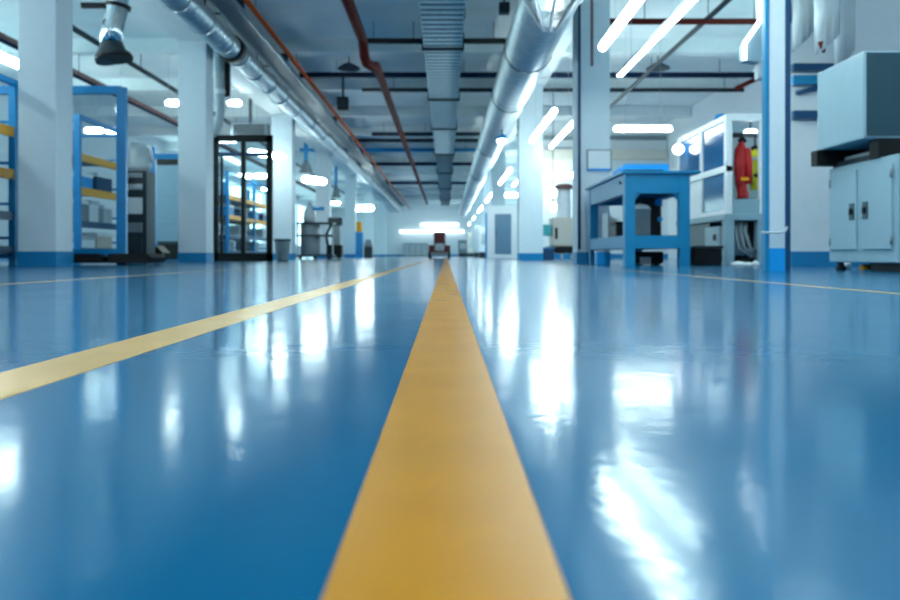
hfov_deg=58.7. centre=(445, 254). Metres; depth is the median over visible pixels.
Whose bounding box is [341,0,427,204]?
ceiling pipe
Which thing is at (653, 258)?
jack
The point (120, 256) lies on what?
screen frame
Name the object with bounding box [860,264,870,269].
bottle
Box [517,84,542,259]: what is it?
column
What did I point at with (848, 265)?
caster wheel
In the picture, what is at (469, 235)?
machine
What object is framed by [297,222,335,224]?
shelf
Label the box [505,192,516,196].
ceiling light
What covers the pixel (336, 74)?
pipe
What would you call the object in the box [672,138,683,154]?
lamp
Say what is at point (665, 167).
case
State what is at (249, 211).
storage box
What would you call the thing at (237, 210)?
storage box
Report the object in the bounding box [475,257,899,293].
floor line
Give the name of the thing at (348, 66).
pendant lamp
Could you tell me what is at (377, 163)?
pipe
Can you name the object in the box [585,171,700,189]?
countertop
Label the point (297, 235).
shelf
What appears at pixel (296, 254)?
baseboard
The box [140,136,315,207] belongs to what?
wall
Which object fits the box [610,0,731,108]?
ceiling pipe
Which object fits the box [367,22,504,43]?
pipe
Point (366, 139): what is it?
pipe
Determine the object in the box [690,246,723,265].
storage box
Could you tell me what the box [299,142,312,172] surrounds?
fume hood
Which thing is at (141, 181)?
equipment rack
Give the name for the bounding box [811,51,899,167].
case
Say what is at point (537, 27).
spiral duct
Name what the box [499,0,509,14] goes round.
sensor
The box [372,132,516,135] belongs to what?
pipe
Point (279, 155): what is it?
ceiling light
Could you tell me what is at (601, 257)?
box
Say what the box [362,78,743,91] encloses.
pipe
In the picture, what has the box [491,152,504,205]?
column
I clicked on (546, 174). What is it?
ceiling light
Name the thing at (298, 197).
trim
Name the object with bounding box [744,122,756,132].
lamp
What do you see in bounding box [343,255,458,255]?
baseboard
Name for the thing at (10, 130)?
rack
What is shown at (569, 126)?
ceiling light
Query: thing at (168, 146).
ceiling beam
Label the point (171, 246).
case
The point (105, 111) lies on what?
ceiling beam
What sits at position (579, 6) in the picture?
conduit
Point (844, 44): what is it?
hanging sleeve
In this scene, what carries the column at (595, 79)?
on the floor
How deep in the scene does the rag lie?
11.56 m
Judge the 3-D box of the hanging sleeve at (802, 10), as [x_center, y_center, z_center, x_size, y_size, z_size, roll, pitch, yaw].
[4.369,-3.845,9.796,0.323,2.711,0.294,0,0,0]
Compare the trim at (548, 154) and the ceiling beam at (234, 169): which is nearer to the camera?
the trim at (548, 154)
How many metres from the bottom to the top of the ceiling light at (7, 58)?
1.828 m
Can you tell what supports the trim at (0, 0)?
attached to the ceiling
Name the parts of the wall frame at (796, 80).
rail, rail, rail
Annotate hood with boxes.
[81,0,132,65]
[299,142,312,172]
[331,166,340,197]
[635,197,662,205]
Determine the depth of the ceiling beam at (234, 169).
47.00 m
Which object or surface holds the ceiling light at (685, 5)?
hanging from the ceiling
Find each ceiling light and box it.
[0,49,17,68]
[84,69,103,132]
[165,98,177,105]
[227,89,241,105]
[238,173,251,177]
[248,148,265,151]
[254,106,268,177]
[273,109,285,159]
[302,175,326,184]
[331,201,339,204]
[357,205,373,210]
[399,230,464,232]
[420,223,458,225]
[481,16,572,189]
[485,177,490,201]
[498,166,511,184]
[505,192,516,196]
[530,61,556,142]
[543,171,572,177]
[549,46,572,147]
[598,0,643,50]
[614,33,671,131]
[616,0,697,76]
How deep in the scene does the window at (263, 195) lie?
57.65 m
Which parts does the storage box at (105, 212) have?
box lid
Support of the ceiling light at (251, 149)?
hanging from the ceiling
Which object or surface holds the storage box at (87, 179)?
on the rack at (80, 159)
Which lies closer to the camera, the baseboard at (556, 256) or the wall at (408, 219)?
the baseboard at (556, 256)
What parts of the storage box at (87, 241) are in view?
box lid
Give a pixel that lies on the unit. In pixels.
(250, 128)
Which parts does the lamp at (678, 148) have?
bulb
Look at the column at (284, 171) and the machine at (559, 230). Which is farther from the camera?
the column at (284, 171)
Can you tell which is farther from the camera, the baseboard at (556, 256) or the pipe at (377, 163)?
the pipe at (377, 163)
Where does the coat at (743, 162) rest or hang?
hanging from the machine at (717, 218)
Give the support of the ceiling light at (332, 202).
hanging from the ceiling
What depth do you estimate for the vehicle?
38.00 m
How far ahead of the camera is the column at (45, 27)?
11.00 m
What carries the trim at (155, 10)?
attached to the ceiling
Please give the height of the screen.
3.050 m
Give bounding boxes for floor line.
[0,256,440,399]
[0,257,408,284]
[321,256,570,599]
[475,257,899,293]
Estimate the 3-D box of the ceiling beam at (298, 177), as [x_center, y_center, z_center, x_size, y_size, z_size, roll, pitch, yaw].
[-2.200,-5.035,52.175,21.600,0.330,0.350,0,0,0]
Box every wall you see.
[0,81,139,248]
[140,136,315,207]
[331,208,469,254]
[543,121,667,253]
[668,69,761,258]
[791,0,899,265]
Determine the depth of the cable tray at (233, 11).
19.82 m
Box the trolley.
[297,222,335,258]
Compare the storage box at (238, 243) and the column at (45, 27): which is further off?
the storage box at (238, 243)
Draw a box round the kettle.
[303,202,323,221]
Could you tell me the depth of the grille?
22.84 m
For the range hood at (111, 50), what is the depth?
13.06 m
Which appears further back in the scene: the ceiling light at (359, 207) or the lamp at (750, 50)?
the ceiling light at (359, 207)
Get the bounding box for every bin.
[274,239,290,260]
[543,247,554,259]
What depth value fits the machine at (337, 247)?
31.05 m
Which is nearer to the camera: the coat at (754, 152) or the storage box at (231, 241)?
the coat at (754, 152)
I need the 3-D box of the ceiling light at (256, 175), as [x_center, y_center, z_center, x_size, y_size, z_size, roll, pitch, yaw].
[-6.405,-3.946,28.000,0.652,2.508,0.150,0,0,0]
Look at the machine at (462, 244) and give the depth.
71.99 m
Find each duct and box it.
[160,0,402,212]
[419,0,465,205]
[458,0,582,216]
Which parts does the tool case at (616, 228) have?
lid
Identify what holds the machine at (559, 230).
on the floor
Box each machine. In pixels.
[155,242,169,261]
[325,217,342,258]
[364,240,372,257]
[458,240,467,256]
[467,233,472,256]
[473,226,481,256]
[478,228,484,257]
[543,184,572,259]
[602,212,616,237]
[635,197,662,234]
[676,114,761,264]
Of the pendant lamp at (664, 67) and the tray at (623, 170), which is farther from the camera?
the pendant lamp at (664, 67)
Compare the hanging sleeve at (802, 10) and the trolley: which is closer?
the hanging sleeve at (802, 10)
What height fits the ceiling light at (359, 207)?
2.551 m
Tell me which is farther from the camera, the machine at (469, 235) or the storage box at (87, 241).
the machine at (469, 235)
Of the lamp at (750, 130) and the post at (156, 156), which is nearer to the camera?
the lamp at (750, 130)
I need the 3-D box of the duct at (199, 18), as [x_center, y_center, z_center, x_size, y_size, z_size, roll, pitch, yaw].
[-4.580,-4.492,42.000,0.570,0.755,76.000,0,0,0]
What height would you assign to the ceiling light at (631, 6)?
2.308 m
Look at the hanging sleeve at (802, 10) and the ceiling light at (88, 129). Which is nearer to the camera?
the hanging sleeve at (802, 10)
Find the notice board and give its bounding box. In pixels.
[587,149,611,170]
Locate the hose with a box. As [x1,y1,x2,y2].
[213,56,230,136]
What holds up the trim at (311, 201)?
attached to the ceiling
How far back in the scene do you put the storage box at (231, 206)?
25.43 m
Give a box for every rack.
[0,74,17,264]
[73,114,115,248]
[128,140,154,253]
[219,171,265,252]
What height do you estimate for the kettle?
0.700 m
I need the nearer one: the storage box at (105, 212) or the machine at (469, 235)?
the storage box at (105, 212)
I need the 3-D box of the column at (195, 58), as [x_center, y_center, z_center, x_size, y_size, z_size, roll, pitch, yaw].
[-5.397,-2.200,17.275,0.607,4.700,0.562,0,0,0]
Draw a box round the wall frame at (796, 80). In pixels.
[791,63,833,118]
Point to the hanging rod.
(591, 0)
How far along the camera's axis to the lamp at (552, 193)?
23.93 m
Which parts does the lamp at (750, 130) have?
bulb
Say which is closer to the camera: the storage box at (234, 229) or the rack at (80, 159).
the rack at (80, 159)
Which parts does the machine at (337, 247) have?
motor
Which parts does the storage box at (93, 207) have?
box lid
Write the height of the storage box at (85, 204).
0.410 m
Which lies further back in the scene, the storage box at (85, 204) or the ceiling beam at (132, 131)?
the ceiling beam at (132, 131)
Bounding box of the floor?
[0,256,899,599]
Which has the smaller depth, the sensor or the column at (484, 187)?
the sensor
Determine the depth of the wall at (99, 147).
29.34 m
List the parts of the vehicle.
backrest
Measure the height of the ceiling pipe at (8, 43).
0.619 m
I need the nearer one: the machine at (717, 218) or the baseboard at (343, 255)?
the machine at (717, 218)
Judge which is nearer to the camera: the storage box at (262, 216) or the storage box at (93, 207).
the storage box at (93, 207)
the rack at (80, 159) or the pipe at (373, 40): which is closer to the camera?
the rack at (80, 159)
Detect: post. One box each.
[151,147,177,241]
[761,0,790,270]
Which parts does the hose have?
hanger plate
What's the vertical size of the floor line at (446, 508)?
0.001 m
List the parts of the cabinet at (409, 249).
door, door, door, door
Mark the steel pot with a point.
(642, 211)
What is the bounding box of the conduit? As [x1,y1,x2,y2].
[578,3,580,248]
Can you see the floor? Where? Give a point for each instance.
(675, 437)
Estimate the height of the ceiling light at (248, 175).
2.558 m
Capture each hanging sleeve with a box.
[791,0,813,51]
[813,0,840,54]
[834,0,854,64]
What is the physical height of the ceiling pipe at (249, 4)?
0.359 m
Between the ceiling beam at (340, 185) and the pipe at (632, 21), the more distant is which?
the ceiling beam at (340, 185)
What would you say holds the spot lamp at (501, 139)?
hanging from the spiral duct at (537, 27)
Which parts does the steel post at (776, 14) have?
clamp rod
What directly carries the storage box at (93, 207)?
on the rack at (80, 159)
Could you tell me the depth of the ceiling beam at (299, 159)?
42.00 m
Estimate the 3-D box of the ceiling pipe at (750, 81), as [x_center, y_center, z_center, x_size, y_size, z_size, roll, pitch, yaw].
[7.862,-4.751,20.800,0.722,0.897,0.120,0,0,36]
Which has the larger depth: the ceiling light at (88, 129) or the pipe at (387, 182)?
the pipe at (387, 182)
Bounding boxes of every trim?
[0,0,753,0]
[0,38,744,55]
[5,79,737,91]
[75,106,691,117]
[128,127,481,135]
[129,0,397,212]
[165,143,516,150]
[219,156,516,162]
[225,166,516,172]
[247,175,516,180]
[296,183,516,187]
[296,190,516,193]
[297,196,516,199]
[309,200,516,203]
[331,204,516,207]
[543,135,665,139]
[543,149,666,159]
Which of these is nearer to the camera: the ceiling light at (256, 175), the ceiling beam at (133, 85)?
the ceiling beam at (133, 85)
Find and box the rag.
[729,261,746,264]
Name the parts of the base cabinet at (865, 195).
door, handle plate, handle plate, door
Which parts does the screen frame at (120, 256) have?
rail, rail, post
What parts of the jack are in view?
plate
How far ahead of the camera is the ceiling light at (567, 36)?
19.23 m
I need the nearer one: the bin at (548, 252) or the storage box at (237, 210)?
the bin at (548, 252)
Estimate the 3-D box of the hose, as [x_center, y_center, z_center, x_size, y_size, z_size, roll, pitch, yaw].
[-5.217,-3.624,18.400,0.471,1.852,0.240,0,0,0]
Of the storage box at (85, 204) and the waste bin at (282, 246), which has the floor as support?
the waste bin at (282, 246)
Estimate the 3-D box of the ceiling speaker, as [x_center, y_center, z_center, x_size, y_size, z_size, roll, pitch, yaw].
[-2.961,-4.684,22.992,0.320,1.031,0.315,0,0,0]
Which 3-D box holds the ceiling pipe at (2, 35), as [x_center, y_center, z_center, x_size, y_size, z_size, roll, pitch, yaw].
[-9.200,-4.641,38.000,0.200,0.478,64.000,0,0,0]
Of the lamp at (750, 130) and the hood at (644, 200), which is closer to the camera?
the hood at (644, 200)
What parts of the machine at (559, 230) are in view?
label plate, control panel, tank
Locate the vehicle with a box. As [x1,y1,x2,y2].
[428,232,450,257]
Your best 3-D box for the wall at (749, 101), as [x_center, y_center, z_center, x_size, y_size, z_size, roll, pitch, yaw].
[8.750,-2.525,25.500,0.300,5.350,17.000,0,0,0]
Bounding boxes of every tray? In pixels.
[208,0,404,205]
[623,170,663,170]
[845,152,868,159]
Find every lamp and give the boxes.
[338,56,359,71]
[495,130,508,143]
[549,188,556,211]
[646,56,669,71]
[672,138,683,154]
[739,0,761,80]
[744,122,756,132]
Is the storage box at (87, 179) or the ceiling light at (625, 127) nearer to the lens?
the storage box at (87, 179)
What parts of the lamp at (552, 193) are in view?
bulb, bulb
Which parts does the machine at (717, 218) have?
frame post, window sill, rail, frame post, rail, window sill, support leg, frame post, rail, hook rail, hook rail, panel, support leg, frame post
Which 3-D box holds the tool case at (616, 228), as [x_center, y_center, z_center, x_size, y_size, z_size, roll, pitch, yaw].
[2.821,-0.398,12.675,0.360,0.250,0.450,0,0,0]
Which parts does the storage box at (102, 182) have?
box lid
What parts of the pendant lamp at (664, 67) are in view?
lamp shade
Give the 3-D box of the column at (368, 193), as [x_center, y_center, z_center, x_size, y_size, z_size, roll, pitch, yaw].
[-5.425,-2.200,56.300,0.562,4.700,0.612,0,0,0]
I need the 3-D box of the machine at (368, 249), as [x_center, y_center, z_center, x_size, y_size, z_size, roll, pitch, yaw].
[-4.273,-0.350,44.150,0.480,1.000,0.500,0,0,0]
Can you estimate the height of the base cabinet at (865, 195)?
1.020 m
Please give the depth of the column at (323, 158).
35.00 m
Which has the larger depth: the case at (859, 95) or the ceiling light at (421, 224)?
the ceiling light at (421, 224)
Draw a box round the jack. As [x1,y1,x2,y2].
[635,252,662,264]
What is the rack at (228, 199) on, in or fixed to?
on the floor
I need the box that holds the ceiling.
[0,1,761,195]
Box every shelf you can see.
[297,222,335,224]
[297,235,335,236]
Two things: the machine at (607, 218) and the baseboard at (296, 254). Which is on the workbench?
the machine at (607, 218)
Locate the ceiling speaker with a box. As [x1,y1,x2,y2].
[337,78,348,110]
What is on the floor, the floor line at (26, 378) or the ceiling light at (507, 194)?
the floor line at (26, 378)
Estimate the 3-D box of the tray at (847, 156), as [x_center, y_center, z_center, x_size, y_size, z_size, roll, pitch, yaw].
[4.290,-0.920,7.610,0.660,0.100,0.660,0,0,0]
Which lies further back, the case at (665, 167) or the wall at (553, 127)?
the wall at (553, 127)
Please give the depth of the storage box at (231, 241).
25.43 m
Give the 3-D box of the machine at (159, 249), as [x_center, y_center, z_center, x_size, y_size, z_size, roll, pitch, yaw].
[-6.495,-0.090,17.615,0.660,0.480,0.570,0,0,0]
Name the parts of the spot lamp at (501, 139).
lamp shade, bulb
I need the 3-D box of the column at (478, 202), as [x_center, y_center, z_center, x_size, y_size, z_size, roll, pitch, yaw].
[2.400,-2.275,58.250,0.612,4.850,0.512,0,0,0]
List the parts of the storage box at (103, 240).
box lid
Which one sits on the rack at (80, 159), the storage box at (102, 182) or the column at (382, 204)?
the storage box at (102, 182)
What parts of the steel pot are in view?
pot lid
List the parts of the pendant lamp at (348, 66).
lamp shade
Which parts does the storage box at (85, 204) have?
box lid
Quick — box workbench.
[585,171,700,265]
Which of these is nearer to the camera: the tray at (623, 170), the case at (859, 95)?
the case at (859, 95)
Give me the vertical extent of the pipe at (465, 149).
0.520 m
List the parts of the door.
sill, pane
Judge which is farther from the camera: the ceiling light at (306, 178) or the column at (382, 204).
the column at (382, 204)
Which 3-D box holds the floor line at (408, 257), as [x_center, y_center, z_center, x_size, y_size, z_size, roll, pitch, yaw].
[-2.260,0.150,27.500,0.050,0.001,65.000,0,0,0]
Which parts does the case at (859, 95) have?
rail, plate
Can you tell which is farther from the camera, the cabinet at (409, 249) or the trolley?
the cabinet at (409, 249)
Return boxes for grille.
[338,98,346,107]
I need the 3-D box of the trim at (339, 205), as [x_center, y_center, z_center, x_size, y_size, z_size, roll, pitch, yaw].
[-2.200,-5.035,82.175,21.600,0.330,0.350,0,0,0]
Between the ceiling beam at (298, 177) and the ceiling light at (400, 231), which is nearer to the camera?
the ceiling beam at (298, 177)
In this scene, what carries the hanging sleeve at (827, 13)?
hanging from the ceiling
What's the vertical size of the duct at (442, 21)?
0.630 m
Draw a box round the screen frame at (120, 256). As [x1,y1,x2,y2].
[0,86,165,264]
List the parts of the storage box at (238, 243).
box lid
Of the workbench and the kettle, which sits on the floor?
the workbench
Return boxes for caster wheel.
[844,262,851,268]
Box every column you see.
[17,0,73,265]
[178,41,213,261]
[271,115,295,259]
[316,151,330,257]
[345,174,356,257]
[365,190,372,243]
[379,201,385,256]
[470,201,474,232]
[475,190,481,225]
[482,173,490,227]
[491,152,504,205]
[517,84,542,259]
[572,0,609,262]
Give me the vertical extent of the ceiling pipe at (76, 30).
0.438 m
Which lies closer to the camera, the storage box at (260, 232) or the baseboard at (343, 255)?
the storage box at (260, 232)
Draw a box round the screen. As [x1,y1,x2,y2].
[157,159,177,240]
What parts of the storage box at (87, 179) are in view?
box lid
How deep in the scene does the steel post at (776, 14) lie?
7.50 m
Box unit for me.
[230,98,270,134]
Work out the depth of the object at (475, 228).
52.99 m
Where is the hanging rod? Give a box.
[591,0,592,65]
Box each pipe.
[0,32,341,203]
[0,38,344,205]
[73,25,344,193]
[243,0,410,209]
[299,59,753,77]
[300,142,475,151]
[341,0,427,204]
[355,136,477,141]
[357,162,471,165]
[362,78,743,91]
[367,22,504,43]
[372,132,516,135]
[387,182,465,183]
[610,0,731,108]
[610,0,756,24]
[734,78,755,90]
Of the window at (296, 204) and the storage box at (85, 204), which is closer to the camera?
the storage box at (85, 204)
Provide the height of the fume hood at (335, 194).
2.248 m
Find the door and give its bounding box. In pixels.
[213,135,272,260]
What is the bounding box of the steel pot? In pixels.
[635,204,650,234]
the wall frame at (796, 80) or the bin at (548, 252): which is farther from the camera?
the bin at (548, 252)
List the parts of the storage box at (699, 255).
box lid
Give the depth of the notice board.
14.17 m
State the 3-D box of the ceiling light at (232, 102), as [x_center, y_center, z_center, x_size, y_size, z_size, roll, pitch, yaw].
[-5.816,-4.653,22.000,0.380,1.093,0.150,0,0,0]
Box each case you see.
[157,241,177,259]
[610,221,622,236]
[613,164,668,174]
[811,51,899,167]
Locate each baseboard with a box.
[0,254,313,259]
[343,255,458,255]
[554,254,667,258]
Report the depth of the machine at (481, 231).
43.00 m
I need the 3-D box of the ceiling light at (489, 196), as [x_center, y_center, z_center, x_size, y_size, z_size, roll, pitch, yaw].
[2.220,-4.046,41.000,0.120,2.308,5.994,0,0,0]
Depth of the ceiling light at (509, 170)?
29.48 m
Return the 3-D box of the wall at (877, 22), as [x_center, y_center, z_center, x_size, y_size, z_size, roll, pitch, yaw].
[6.670,-2.525,11.068,3.860,5.350,0.165,0,0,0]
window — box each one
[246,187,265,242]
[296,204,296,244]
[297,204,301,227]
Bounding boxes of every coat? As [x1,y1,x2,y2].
[734,135,752,198]
[750,138,757,189]
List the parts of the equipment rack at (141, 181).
tank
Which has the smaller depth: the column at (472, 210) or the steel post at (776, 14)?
the steel post at (776, 14)
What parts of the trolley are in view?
post, frame, post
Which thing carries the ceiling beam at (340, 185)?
attached to the ceiling
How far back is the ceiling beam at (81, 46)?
19.20 m
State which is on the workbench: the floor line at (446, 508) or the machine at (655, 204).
the machine at (655, 204)
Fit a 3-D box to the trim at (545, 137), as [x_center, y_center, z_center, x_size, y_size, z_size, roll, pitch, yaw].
[6.050,-4.534,30.930,4.900,0.155,0.140,0,0,0]
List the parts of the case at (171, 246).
case lid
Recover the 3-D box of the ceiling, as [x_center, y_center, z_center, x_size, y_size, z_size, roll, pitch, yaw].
[-2.200,-5.300,40.150,22.200,0.200,92.300,0,0,0]
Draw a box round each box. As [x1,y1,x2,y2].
[73,172,92,188]
[73,199,88,220]
[73,233,112,248]
[73,236,95,247]
[85,200,98,221]
[87,173,112,192]
[99,205,112,223]
[219,204,233,214]
[219,239,233,250]
[223,225,246,235]
[234,207,240,216]
[235,241,258,250]
[247,228,265,237]
[248,210,258,219]
[259,212,265,220]
[594,251,609,264]
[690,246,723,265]
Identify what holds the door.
on the floor
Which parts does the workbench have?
leg, rail, leg, rail, leg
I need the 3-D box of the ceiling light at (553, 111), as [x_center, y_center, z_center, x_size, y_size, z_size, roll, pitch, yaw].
[2.220,-4.046,18.500,0.120,2.308,4.394,0,0,0]
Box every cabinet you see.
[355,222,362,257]
[403,243,427,255]
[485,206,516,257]
[829,154,899,271]
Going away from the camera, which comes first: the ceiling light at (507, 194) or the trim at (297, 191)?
the ceiling light at (507, 194)

